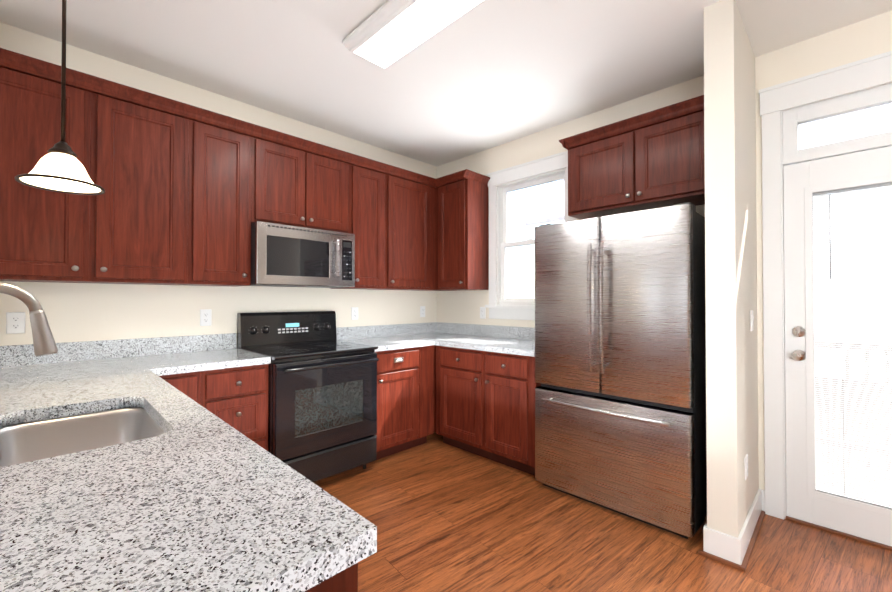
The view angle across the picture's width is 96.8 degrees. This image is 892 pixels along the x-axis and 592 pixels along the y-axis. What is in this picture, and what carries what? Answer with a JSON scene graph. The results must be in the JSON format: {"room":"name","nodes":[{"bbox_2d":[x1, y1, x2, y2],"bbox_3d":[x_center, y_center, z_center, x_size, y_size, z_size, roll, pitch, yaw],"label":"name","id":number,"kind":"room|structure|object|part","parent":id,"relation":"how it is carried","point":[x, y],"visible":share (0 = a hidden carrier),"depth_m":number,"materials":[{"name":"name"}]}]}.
{"room":"kitchen","nodes":[
{"label":"kitchen","id":0,"kind":"room"},
{"bbox_2d":[0,22,436,345],"bbox_3d":[-2.922,-0.088,1.607,0.120,2.740,8.120,-1,-1,45],"label":"wall","id":1,"kind":"structure","parent":0,"point":[76,312],"depth_m":2.65,"materials":[{"name":"paint"}]},
{"bbox_2d":[6,312,24,333],"bbox_3d":[-2.312,0.144,2.127,0.008,0.115,0.070,-1,-1,45],"label":"electrical outlet","id":2,"kind":"object","parent":1,"relation":"attached to","point":[15,322],"visible":1,"depth_m":2.12,"materials":[{"name":"white plastic"}]},
{"bbox_2d":[0,48,191,285],"bbox_3d":[-2.005,-0.619,2.216,0.326,1.083,0.900,-1,-1,45],"label":"upper cabinet","id":3,"kind":"object","parent":1,"relation":"attached to","point":[191,194],"depth_m":2.13,"materials":[{"name":"brown wood"}]},
{"bbox_2d":[200,309,211,325],"bbox_3d":[-1.677,0.151,2.765,0.008,0.115,0.070,-1,-1,45],"label":"electrical outlet","id":4,"kind":"object","parent":1,"relation":"attached to","point":[205,317],"visible":1,"depth_m":2.76,"materials":[{"name":"white plastic"}]},
{"bbox_2d":[192,105,255,286],"bbox_3d":[-1.558,-0.614,2.666,0.326,1.083,0.369,-1,-1,45],"label":"upper cabinet","id":5,"kind":"object","parent":1,"relation":"attached to","point":[223,147],"depth_m":2.56,"materials":[{"name":"brown wood"}]},
{"bbox_2d":[256,125,351,233],"bbox_3d":[-1.160,-0.827,3.068,0.326,0.648,0.759,-1,-1,45],"label":"upper cabinet","id":6,"kind":"object","parent":1,"relation":"attached to","point":[300,182],"depth_m":2.93,"materials":[{"name":"brown wood"}]},
{"bbox_2d":[250,221,354,287],"bbox_3d":[-1.114,-0.285,3.017,0.455,0.424,0.752,-1,-1,45],"label":"microwave","id":7,"kind":"object","parent":6,"relation":"attached to","point":[283,255],"visible":1,"depth_m":2.84,"materials":[{"name":"silver metal"}]},
{"bbox_2d":[351,307,357,319],"bbox_3d":[-0.831,0.160,3.616,0.008,0.115,0.070,-1,-1,45],"label":"electrical outlet","id":8,"kind":"object","parent":1,"relation":"attached to","point":[354,313],"visible":1,"depth_m":3.61,"materials":[{"name":"white plastic"}]},
{"bbox_2d":[330,154,387,289],"bbox_3d":[-0.765,-0.605,3.464,0.326,1.083,0.363,-1,-1,45],"label":"upper cabinet","id":9,"kind":"object","parent":1,"relation":"attached to","point":[369,177],"depth_m":3.37,"materials":[{"name":"brown wood"}]},
{"bbox_2d":[388,164,431,290],"bbox_3d":[-0.450,-0.602,3.780,0.326,1.083,0.530,-1,-1,45],"label":"upper cabinet","id":10,"kind":"object","parent":1,"relation":"attached to","point":[409,193],"depth_m":3.67,"materials":[{"name":"brown wood"}]},
{"bbox_2d":[420,306,424,316],"bbox_3d":[-0.246,0.167,4.204,0.008,0.115,0.070,-1,-1,45],"label":"electrical outlet","id":11,"kind":"object","parent":1,"relation":"attached to","point":[422,311],"visible":1,"depth_m":4.20,"materials":[{"name":"white plastic"}]},
{"bbox_2d":[0,0,891,166],"bbox_3d":[-0.369,-1.535,-0.980,7.430,0.100,8.230,-1,-1,45],"label":"ceiling","id":12,"kind":"structure","parent":0,"point":[487,74],"depth_m":2.37,"materials":[{"name":"paint"}]},
{"bbox_2d":[15,0,104,194],"bbox_3d":[-1.181,-0.899,1.225,0.200,1.125,0.200,-1,-1,45],"label":"pendant light","id":13,"kind":"object","parent":12,"relation":"hanging from","point":[59,167],"visible":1,"depth_m":1.22,"materials":[{"name":"white glass"}]},
{"bbox_2d":[342,0,485,69],"bbox_3d":[-0.043,-1.413,1.900,1.220,0.084,0.305,-1,-1,45],"label":"ceiling light","id":14,"kind":"object","parent":12,"relation":"attached to","point":[387,34],"visible":1,"depth_m":2.03,"materials":[{"name":"plastic"}]},
{"bbox_2d":[313,432,891,591],"bbox_3d":[-0.369,1.304,-1.010,7.430,0.100,8.230,-1,-1,45],"label":"floor","id":15,"kind":"structure","parent":0,"point":[439,513],"depth_m":2.04,"materials":[{"name":"brown wood"}]},
{"bbox_2d":[159,371,206,408],"bbox_3d":[-1.651,0.852,2.306,0.679,0.874,0.252,-1,-1,45],"label":"base cabinet","id":16,"kind":"object","parent":15,"relation":"on","point":[193,384],"depth_m":2.16,"materials":[{"name":"brown wood"}]},
{"bbox_2d":[207,364,268,450],"bbox_3d":[-1.432,0.855,2.526,0.679,0.874,0.368,-1,-1,45],"label":"base cabinet","id":17,"kind":"object","parent":15,"relation":"on","point":[238,396],"depth_m":2.35,"materials":[{"name":"brown wood"}]},
{"bbox_2d":[144,333,270,368],"bbox_3d":[-1.513,0.342,2.463,0.660,0.149,0.582,-1,-1,45],"label":"countertop","id":18,"kind":"structure","parent":17,"relation":"on","point":[221,349],"depth_m":2.63,"materials":[{"name":"stone"}]},
{"bbox_2d":[237,311,378,481],"bbox_3d":[-0.994,0.710,2.896,0.746,1.172,0.764,-1,-1,45],"label":"range","id":19,"kind":"object","parent":15,"relation":"on","point":[322,402],"visible":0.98,"depth_m":2.72,"materials":[{"name":"black metal"}]},
{"bbox_2d":[304,563,357,591],"bbox_3d":[-0.594,0.835,0.612,0.652,0.874,0.642,-1,-1,45],"label":"base cabinet","id":20,"kind":"object","parent":15,"relation":"on","point":[346,580],"depth_m":0.59,"materials":[{"name":"brown wood"}]},
{"bbox_2d":[0,338,376,591],"bbox_3d":[-1.263,0.330,1.317,2.631,0.149,0.690,-1,-1,45],"label":"countertop","id":21,"kind":"structure","parent":20,"relation":"on","point":[196,497],"depth_m":0.69,"materials":[{"name":"stone"}]},
{"bbox_2d":[0,283,57,356],"bbox_3d":[-1.163,0.163,1.024,0.084,0.396,0.228,-1,-1,45],"label":"faucet","id":22,"kind":"object","parent":21,"relation":"on","point":[44,343],"visible":1,"depth_m":1.07,"materials":[{"name":"grey metal"}]},
{"bbox_2d":[0,407,164,466],"bbox_3d":[-1.051,0.540,1.131,0.639,0.274,0.407,-1,-1,45],"label":"sink","id":23,"kind":"object","parent":21,"relation":"in","point":[20,443],"visible":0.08,"depth_m":1.33,"materials":[{"name":"silver metal"}]},
{"bbox_2d":[375,347,422,459],"bbox_3d":[-0.604,0.864,3.388,0.638,0.874,0.478,-1,-1,45],"label":"base cabinet","id":24,"kind":"object","parent":15,"relation":"on","point":[399,371],"depth_m":3.19,"materials":[{"name":"brown wood"}]},
{"bbox_2d":[439,346,482,456],"bbox_3d":[0.319,0.865,3.478,0.543,0.874,0.638,-1,-1,45],"label":"base cabinet","id":25,"kind":"object","parent":15,"relation":"on","point":[479,403],"depth_m":3.24,"materials":[{"name":"brown wood"}]},
{"bbox_2d":[336,324,431,351],"bbox_3d":[-0.558,0.352,3.431,0.648,0.149,0.598,-1,-1,45],"label":"countertop","id":26,"kind":"structure","parent":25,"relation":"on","point":[395,336],"depth_m":3.63,"materials":[{"name":"stone"}]},
{"bbox_2d":[408,322,534,356],"bbox_3d":[0.245,0.353,3.531,1.646,0.149,0.676,-1,-1,45],"label":"countertop","id":27,"kind":"structure","parent":25,"relation":"on","point":[491,338],"depth_m":3.55,"materials":[{"name":"stone"}]},
{"bbox_2d":[483,351,540,475],"bbox_3d":[0.675,0.861,3.124,0.463,0.874,0.638,-1,-1,45],"label":"base cabinet","id":28,"kind":"object","parent":15,"relation":"on","point":[509,384],"depth_m":2.90,"materials":[{"name":"brown wood"}]},
{"bbox_2d":[535,202,706,538],"bbox_3d":[1.135,0.399,2.577,0.934,1.786,0.717,-1,-1,45],"label":"refrigerator","id":29,"kind":"object","parent":15,"relation":"on","point":[620,361],"visible":1,"depth_m":2.28,"materials":[{"name":"silver metal"}]},
{"bbox_2d":[437,11,891,489],"bbox_3d":[2.494,-0.085,1.863,7.200,2.740,0.120,-1,-1,45],"label":"wall","id":30,"kind":"structure","parent":0,"point":[864,39],"depth_m":2.40,"materials":[{"name":"paint"}]},
{"bbox_2d":[436,169,489,290],"bbox_3d":[0.159,-0.601,3.874,0.398,1.083,0.325,-1,-1,45],"label":"upper cabinet","id":31,"kind":"object","parent":30,"relation":"attached to","point":[462,197],"depth_m":3.75,"materials":[{"name":"brown wood"}]},
{"bbox_2d":[480,307,485,318],"bbox_3d":[0.360,0.165,3.891,0.070,0.115,0.008,-1,-1,45],"label":"electrical outlet","id":32,"kind":"object","parent":30,"relation":"attached to","point":[482,312],"visible":0.98,"depth_m":3.89,"materials":[{"name":"white plastic"}]},
{"bbox_2d":[485,151,575,319],"bbox_3d":[0.764,-0.486,3.549,0.929,1.402,0.175,-1,-1,45],"label":"window","id":33,"kind":"structure","parent":30,"relation":"in","point":[525,173],"depth_m":3.70,"materials":[{"name":"paint"}]},
{"bbox_3d":[0.787,-0.487,3.568,0.688,1.108,0.070,-1,-1,45],"label":"window sash","id":34,"kind":"part","parent":33,"relation":"part of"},
{"bbox_2d":[559,95,704,219],"bbox_3d":[1.309,-0.875,2.705,0.980,0.558,0.365,-1,-1,45],"label":"upper cabinet","id":35,"kind":"object","parent":30,"relation":"attached to","point":[653,159],"visible":0.88,"depth_m":2.56,"materials":[{"name":"brown wood"}]},
{"bbox_2d":[759,51,891,550],"bbox_3d":[2.320,0.025,2.013,1.120,2.523,0.150,-1,-1,45],"label":"door frame","id":36,"kind":"structure","parent":30,"relation":"attached to","point":[787,108],"depth_m":2.30,"materials":[{"name":"paint"}]},
{"bbox_2d":[783,146,891,545],"bbox_3d":[2.287,0.253,1.978,0.906,2.034,0.117,-1,-1,45],"label":"entry door","id":37,"kind":"structure","parent":30,"relation":"in","point":[802,183],"depth_m":2.22,"materials":[{"name":"paint"}]},
{"bbox_2d":[812,182,891,509],"bbox_3d":[2.307,0.250,1.997,0.670,1.684,0.020,-1,-1,45],"label":"door glass","id":38,"kind":"object","parent":37,"relation":"in","point":[819,314],"visible":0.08,"depth_m":2.12,"materials":[{"name":"clear glass"}]},
{"bbox_2d":[703,0,758,537],"bbox_3d":[1.590,-0.082,2.188,0.124,2.740,0.694,-1,-1,45],"label":"wall","id":39,"kind":"structure","parent":0,"point":[731,259],"depth_m":1.96,"materials":[{"name":"paint"}]},
{"bbox_2d":[698,489,764,571],"bbox_3d":[3.130,1.204,0.619,4.564,0.135,0.725,-1,-1,45],"label":"baseboard","id":40,"kind":"structure","parent":39,"relation":"attached to","point":[728,550],"depth_m":1.94,"materials":[{"name":"paint"}]},
{"bbox_2d":[744,454,747,479],"bbox_3d":[1.560,0.887,2.052,0.008,0.115,0.070,-1,-1,45],"label":"electrical outlet","id":41,"kind":"object","parent":39,"relation":"attached to","point":[746,465],"visible":1,"depth_m":2.04,"materials":[{"name":"white plastic"}]},
{"bbox_2d":[750,310,753,330],"bbox_3d":[1.717,0.139,2.217,0.011,0.115,0.070,-1,-1,45],"label":"light switch","id":42,"kind":"object","parent":39,"relation":"attached to","point":[751,321],"visible":1,"depth_m":2.19,"materials":[{"name":"white plastic"}]},
{"label":"outside","id":43,"kind":"structure","parent":0,"visible":0},
{"bbox_2d":[815,377,891,505],"bbox_3d":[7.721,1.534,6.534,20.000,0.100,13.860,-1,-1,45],"label":"ground","id":44,"kind":"structure","parent":43,"point":[851,430],"depth_m":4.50,"materials":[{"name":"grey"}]},
{"bbox_2d":[525,103,891,382],"bbox_3d":[8.725,-1.425,8.993,12.600,5.870,5.600,-1,-1,45],"label":"sky","id":45,"kind":"structure","parent":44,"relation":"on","point":[871,120],"depth_m":7.17,"materials":[{"name":"white"}]},
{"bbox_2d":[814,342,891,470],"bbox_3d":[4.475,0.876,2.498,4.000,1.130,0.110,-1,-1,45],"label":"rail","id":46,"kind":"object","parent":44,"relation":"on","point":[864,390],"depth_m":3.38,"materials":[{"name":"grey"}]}
]}

